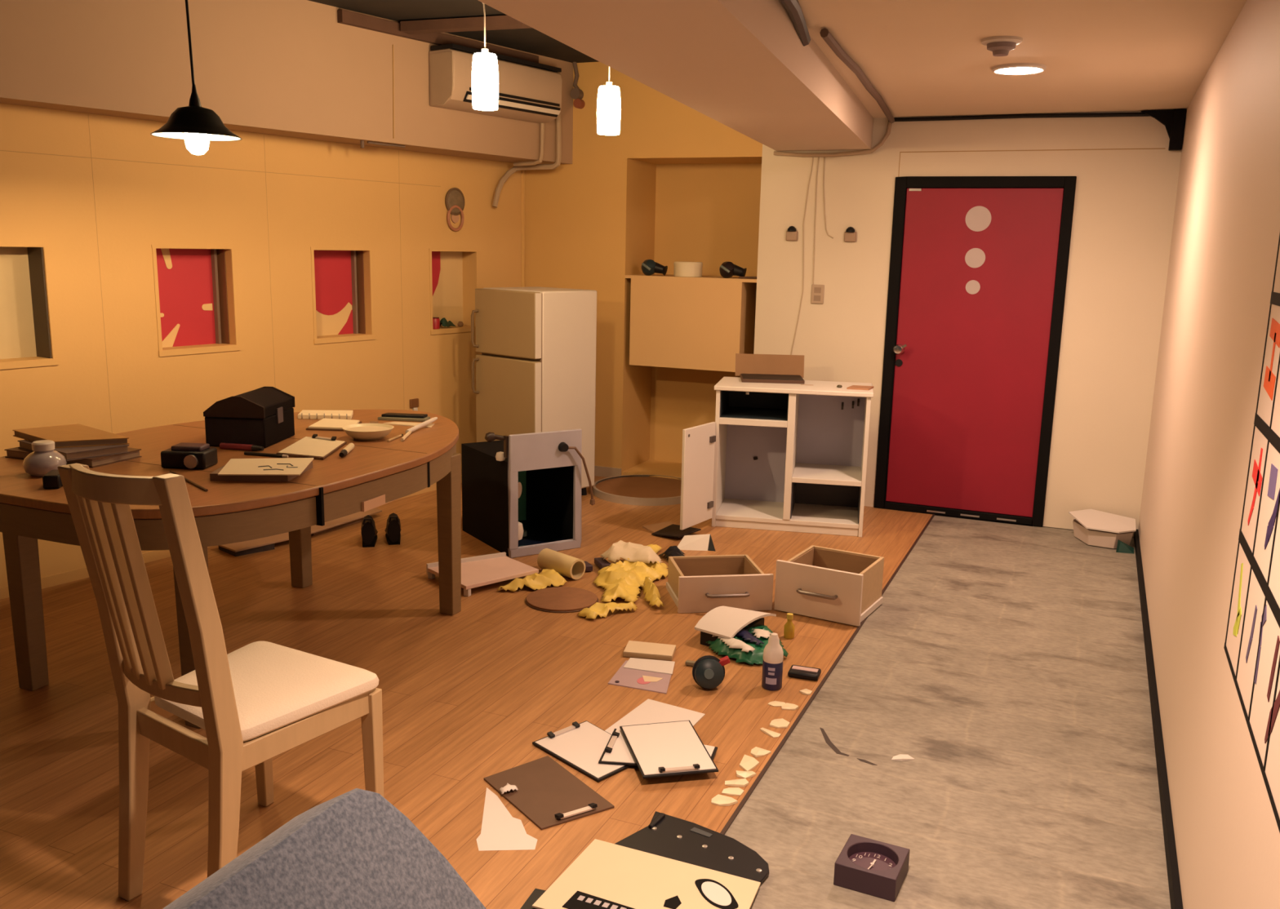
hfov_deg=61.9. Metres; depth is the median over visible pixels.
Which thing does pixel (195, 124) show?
pendant lamp
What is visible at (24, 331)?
window
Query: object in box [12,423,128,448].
book
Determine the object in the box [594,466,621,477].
baseboard
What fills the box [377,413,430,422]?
tray
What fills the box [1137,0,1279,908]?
wall
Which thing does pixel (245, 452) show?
pen
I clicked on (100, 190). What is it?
wall
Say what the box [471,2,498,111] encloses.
pendant lamp
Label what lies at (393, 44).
trim
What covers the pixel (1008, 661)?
floor
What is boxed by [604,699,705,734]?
paper sheet
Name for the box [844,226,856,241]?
wall hook
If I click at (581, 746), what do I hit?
clipboard
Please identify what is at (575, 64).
hanging cable
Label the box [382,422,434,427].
map
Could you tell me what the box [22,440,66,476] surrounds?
glass jar
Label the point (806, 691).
paper scrap
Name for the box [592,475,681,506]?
wooden disc
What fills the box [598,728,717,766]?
clipboard
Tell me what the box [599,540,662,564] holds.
cloth
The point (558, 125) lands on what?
drain pipe
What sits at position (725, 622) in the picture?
open book
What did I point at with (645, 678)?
print
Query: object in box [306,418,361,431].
notebook
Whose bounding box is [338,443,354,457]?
glue stick
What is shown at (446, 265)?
window
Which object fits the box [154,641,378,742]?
seat cushion
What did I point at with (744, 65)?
ceiling beam
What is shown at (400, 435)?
pencil
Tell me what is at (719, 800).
paper scrap
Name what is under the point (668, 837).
binder
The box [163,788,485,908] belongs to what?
armchair
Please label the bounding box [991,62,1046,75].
recessed light
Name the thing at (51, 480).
gadget
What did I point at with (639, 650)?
cardboard box
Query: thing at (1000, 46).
smoke detector
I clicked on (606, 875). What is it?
board
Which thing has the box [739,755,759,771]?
paper scrap
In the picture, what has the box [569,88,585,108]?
valve
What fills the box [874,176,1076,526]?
door
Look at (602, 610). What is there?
cloth
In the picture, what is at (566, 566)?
paper roll
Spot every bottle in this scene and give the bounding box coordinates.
[761,633,783,691]
[783,613,795,639]
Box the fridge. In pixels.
[471,286,596,495]
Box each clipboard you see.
[275,434,346,459]
[483,755,614,830]
[532,720,631,782]
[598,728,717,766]
[619,720,718,778]
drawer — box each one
[666,555,773,613]
[773,545,884,626]
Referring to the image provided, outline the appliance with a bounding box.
[461,429,595,558]
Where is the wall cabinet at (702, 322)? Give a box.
[625,274,756,372]
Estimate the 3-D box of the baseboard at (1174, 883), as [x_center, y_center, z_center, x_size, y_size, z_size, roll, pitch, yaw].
[1.233,1.141,2.425,0.018,0.049,8.170,6,12,23]
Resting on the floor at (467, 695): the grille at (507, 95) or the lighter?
the lighter
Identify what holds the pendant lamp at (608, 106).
hanging from the ceiling at (531, 40)
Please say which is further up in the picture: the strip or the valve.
the valve
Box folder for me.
[651,524,701,537]
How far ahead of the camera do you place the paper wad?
3.11 m
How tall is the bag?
0.060 m
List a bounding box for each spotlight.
[641,259,667,275]
[719,261,746,278]
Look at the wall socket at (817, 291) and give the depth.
6.60 m
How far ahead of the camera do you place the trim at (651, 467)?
7.45 m
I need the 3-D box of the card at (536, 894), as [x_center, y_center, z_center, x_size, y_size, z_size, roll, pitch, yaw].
[-0.249,1.093,2.582,0.082,0.009,0.124,3,11,9]
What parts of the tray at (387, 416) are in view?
lid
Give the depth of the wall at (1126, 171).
6.43 m
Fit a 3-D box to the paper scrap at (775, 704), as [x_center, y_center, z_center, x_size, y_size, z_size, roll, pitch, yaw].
[0.482,0.879,3.763,0.062,0.008,0.037,1,11,-4]
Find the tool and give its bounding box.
[219,443,263,451]
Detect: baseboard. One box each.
[0,475,462,599]
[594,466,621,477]
[1133,529,1182,908]
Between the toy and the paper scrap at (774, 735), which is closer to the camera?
the paper scrap at (774, 735)
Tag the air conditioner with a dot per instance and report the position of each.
(531, 91)
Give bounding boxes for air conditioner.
[428,43,562,123]
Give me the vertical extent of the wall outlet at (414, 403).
0.150 m
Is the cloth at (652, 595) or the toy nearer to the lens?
the toy
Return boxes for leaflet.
[608,657,675,694]
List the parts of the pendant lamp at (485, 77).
cord, lamp shade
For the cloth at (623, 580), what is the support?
on the floor at (467, 695)
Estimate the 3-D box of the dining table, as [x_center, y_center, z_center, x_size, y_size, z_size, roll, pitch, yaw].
[-1.501,0.340,4.311,1.380,0.772,2.070,6,12,23]
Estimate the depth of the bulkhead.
5.12 m
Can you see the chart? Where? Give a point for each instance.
(1251, 647)
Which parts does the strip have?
under panel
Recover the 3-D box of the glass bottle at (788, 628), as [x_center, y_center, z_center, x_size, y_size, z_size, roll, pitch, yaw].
[0.618,0.708,4.407,0.044,0.102,0.044,6,12,23]
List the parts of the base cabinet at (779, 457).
door, panel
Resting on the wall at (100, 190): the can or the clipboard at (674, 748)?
the can
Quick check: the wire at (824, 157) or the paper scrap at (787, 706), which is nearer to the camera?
the paper scrap at (787, 706)
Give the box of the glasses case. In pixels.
[787,665,821,680]
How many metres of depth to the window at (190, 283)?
5.39 m
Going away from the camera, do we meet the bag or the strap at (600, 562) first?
the bag
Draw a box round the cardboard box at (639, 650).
[622,640,675,661]
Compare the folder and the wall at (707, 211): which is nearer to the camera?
the folder
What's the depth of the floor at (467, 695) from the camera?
3.74 m
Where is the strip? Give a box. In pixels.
[217,507,382,556]
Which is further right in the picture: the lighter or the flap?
the lighter
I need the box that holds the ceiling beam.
[478,0,873,151]
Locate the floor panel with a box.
[426,552,538,596]
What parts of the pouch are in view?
knob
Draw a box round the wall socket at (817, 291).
[810,284,824,303]
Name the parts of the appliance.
lever, white knob, white bulb, frame, knob, cord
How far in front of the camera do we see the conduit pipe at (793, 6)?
3.48 m
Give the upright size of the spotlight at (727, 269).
0.107 m
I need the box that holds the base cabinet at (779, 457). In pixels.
[680,377,873,537]
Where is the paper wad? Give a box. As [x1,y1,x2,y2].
[499,783,518,794]
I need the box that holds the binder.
[614,811,768,884]
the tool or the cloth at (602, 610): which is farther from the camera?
the cloth at (602, 610)
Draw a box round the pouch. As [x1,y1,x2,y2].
[440,317,463,327]
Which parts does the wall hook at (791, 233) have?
plate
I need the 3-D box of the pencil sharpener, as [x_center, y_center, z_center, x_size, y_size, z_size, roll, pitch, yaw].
[-1.173,-0.136,4.705,0.036,0.024,0.023,-1,11,-10]
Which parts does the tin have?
lid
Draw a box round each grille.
[431,43,561,72]
[469,87,559,106]
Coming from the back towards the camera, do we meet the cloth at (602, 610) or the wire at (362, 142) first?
the wire at (362, 142)
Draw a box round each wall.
[0,102,524,588]
[524,62,1186,537]
[628,158,761,468]
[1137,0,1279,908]
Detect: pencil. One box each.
[169,470,208,491]
[386,434,403,442]
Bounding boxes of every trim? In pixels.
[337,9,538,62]
[392,44,394,137]
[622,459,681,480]
[720,514,934,835]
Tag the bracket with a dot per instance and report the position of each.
(1174, 120)
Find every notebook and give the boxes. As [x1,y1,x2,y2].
[297,409,353,419]
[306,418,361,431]
[846,385,873,390]
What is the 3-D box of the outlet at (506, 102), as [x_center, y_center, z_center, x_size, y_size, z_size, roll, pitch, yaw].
[-0.747,-2.077,6.331,0.032,0.054,0.820,9,14,35]
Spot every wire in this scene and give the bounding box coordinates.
[360,140,405,147]
[790,156,813,355]
[813,156,818,284]
[822,156,833,238]
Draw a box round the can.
[432,317,439,328]
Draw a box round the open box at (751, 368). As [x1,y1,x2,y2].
[734,353,804,384]
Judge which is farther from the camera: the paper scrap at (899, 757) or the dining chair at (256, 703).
the paper scrap at (899, 757)
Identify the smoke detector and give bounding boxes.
[981,35,1022,56]
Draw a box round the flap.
[642,521,679,537]
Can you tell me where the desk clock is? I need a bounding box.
[833,834,910,902]
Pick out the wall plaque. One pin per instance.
(454, 198)
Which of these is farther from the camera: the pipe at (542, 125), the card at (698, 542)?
the pipe at (542, 125)
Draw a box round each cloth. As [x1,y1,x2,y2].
[496,568,567,591]
[577,601,637,619]
[592,558,667,602]
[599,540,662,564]
[642,576,664,607]
[647,544,662,553]
[658,546,684,559]
[736,629,764,645]
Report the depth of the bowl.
4.38 m
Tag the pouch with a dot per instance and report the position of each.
(443, 322)
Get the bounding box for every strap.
[584,557,610,572]
[738,276,756,278]
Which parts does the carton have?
lid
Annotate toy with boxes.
[692,655,730,688]
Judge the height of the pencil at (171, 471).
0.008 m
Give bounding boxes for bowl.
[342,423,394,440]
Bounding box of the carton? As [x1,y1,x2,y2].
[1068,509,1136,549]
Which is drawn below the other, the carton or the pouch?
the carton
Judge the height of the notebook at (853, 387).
0.010 m
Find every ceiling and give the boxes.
[308,0,599,62]
[797,0,1246,117]
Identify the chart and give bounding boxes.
[1223,233,1279,832]
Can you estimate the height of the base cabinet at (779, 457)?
0.818 m
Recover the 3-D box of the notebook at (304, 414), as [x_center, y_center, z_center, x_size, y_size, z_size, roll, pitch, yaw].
[-1.448,-0.186,4.921,0.250,0.028,0.167,0,11,-5]
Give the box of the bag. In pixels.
[706,625,788,665]
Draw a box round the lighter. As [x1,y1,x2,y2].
[684,660,695,666]
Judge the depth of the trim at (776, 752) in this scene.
3.67 m
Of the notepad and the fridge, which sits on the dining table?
the notepad
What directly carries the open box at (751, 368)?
on the base cabinet at (779, 457)
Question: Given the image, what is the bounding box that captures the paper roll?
[537,548,585,579]
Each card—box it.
[520,888,545,908]
[677,534,715,551]
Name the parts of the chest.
lid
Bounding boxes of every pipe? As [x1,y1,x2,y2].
[492,114,561,207]
[513,122,544,166]
[520,169,524,287]
[780,0,810,45]
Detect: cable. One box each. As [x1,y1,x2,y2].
[572,62,580,90]
[773,121,892,156]
[888,111,1149,121]
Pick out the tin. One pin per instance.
(692, 269)
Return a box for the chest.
[203,386,295,448]
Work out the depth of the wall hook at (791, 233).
6.59 m
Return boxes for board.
[532,839,760,908]
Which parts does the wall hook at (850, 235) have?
plate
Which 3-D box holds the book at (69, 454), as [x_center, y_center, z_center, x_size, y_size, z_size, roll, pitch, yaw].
[-2.070,-0.029,3.893,0.371,0.028,0.226,9,14,36]
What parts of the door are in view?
knob, plate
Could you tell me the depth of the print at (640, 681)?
3.93 m
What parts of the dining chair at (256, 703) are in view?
leg, rail, rail, leg, seat rail, leg, leg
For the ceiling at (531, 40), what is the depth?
5.62 m
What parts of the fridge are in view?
handle, handle, door, door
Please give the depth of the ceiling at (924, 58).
4.11 m
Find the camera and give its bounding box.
[160,442,217,469]
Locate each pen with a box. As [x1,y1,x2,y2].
[244,451,288,457]
[400,431,412,441]
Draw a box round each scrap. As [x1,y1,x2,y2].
[711,795,737,806]
[712,635,755,653]
[721,787,743,795]
[724,778,748,786]
[735,770,755,778]
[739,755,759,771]
[750,746,771,757]
[751,629,770,639]
[760,728,781,737]
[768,701,785,706]
[769,719,790,728]
[781,702,798,710]
[799,688,812,695]
[891,755,915,761]
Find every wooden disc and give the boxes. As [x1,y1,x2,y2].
[524,586,598,613]
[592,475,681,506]
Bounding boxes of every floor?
[0,475,933,908]
[724,515,1170,908]
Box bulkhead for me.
[0,0,573,164]
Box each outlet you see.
[409,398,418,411]
[462,91,560,116]
[813,287,821,301]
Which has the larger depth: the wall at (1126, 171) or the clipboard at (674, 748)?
the wall at (1126, 171)
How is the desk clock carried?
on the floor at (1008, 661)
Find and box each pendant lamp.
[150,0,242,155]
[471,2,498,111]
[596,66,620,135]
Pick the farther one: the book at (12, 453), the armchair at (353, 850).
the book at (12, 453)
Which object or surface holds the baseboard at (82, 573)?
attached to the wall at (100, 190)
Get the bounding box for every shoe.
[360,515,377,547]
[384,513,400,545]
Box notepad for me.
[209,457,313,481]
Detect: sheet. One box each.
[476,787,537,851]
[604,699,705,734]
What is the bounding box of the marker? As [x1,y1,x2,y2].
[405,417,437,433]
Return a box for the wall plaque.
[444,187,464,231]
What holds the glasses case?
on the floor at (467, 695)
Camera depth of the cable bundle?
4.43 m
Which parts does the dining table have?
leg, leg, leg, leg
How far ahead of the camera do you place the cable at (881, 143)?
6.38 m
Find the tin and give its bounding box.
[673,261,702,277]
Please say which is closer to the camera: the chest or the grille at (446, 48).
the chest
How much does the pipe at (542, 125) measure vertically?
0.264 m
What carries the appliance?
on the floor at (467, 695)
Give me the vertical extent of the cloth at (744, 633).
0.016 m
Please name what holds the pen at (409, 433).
on the dining table
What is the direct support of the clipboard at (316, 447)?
on the dining table
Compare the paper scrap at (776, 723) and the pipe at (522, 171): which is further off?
the pipe at (522, 171)
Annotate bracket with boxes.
[1141,109,1186,151]
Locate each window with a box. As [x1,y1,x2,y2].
[0,242,58,369]
[151,244,240,356]
[310,246,375,344]
[428,248,479,334]
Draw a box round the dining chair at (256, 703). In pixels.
[57,463,383,902]
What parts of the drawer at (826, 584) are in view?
handle, panel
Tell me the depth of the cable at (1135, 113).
5.96 m
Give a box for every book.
[4,447,142,467]
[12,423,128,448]
[17,440,129,461]
[694,606,776,646]
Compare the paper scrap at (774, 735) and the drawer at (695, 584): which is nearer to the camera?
the paper scrap at (774, 735)
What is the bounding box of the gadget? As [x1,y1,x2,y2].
[42,470,62,488]
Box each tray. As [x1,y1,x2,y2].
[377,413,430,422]
[518,520,566,546]
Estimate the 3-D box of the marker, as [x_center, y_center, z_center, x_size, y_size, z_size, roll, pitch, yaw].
[-0.954,-0.129,4.673,0.019,0.031,0.298,4,11,13]
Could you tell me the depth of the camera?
3.76 m
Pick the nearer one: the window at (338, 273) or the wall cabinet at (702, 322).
the window at (338, 273)
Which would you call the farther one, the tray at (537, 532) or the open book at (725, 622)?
the tray at (537, 532)
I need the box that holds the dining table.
[0,409,461,728]
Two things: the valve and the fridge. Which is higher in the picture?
the valve
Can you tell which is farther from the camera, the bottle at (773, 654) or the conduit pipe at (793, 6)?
the bottle at (773, 654)
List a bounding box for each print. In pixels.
[636,677,650,684]
[642,675,662,682]
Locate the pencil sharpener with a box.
[369,421,377,423]
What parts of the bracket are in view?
arm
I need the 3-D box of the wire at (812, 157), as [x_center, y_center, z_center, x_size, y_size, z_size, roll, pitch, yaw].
[0.999,-1.207,6.607,0.087,1.231,0.007,6,12,23]
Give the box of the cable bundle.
[819,27,894,123]
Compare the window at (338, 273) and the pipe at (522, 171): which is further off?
the pipe at (522, 171)
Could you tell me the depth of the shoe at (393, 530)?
5.63 m
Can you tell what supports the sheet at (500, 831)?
on the floor at (467, 695)
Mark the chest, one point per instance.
(264, 416)
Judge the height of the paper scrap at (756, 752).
0.008 m
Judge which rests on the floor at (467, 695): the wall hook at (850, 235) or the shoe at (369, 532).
the shoe at (369, 532)
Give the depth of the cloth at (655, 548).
5.59 m
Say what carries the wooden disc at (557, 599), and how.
on the floor at (467, 695)
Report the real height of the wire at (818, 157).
0.780 m
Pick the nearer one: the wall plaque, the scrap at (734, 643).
the scrap at (734, 643)
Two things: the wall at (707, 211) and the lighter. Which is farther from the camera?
the wall at (707, 211)
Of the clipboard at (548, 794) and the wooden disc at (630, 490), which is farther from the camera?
the wooden disc at (630, 490)
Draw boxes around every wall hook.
[786,226,797,240]
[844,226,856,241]
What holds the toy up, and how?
on the floor at (467, 695)
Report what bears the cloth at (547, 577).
on the floor at (467, 695)
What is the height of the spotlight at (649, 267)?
0.107 m
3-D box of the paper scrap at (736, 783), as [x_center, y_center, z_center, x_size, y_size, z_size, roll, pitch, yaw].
[0.290,0.985,3.201,0.073,0.008,0.038,1,11,0]
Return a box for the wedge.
[1115,540,1133,554]
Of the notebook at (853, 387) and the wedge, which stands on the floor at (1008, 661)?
the wedge
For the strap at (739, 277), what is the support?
on the wall cabinet at (702, 322)
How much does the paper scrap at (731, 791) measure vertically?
0.008 m
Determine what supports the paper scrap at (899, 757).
on the floor at (1008, 661)
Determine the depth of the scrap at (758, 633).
4.28 m
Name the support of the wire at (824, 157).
attached to the wall at (1126, 171)
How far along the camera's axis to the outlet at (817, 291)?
6.60 m
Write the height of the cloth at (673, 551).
0.058 m
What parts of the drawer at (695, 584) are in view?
panel, panel, handle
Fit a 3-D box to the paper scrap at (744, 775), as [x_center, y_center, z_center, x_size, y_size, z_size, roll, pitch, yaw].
[0.324,0.975,3.253,0.062,0.008,0.039,-1,11,-13]
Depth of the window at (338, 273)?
6.18 m
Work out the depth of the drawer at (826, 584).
4.66 m

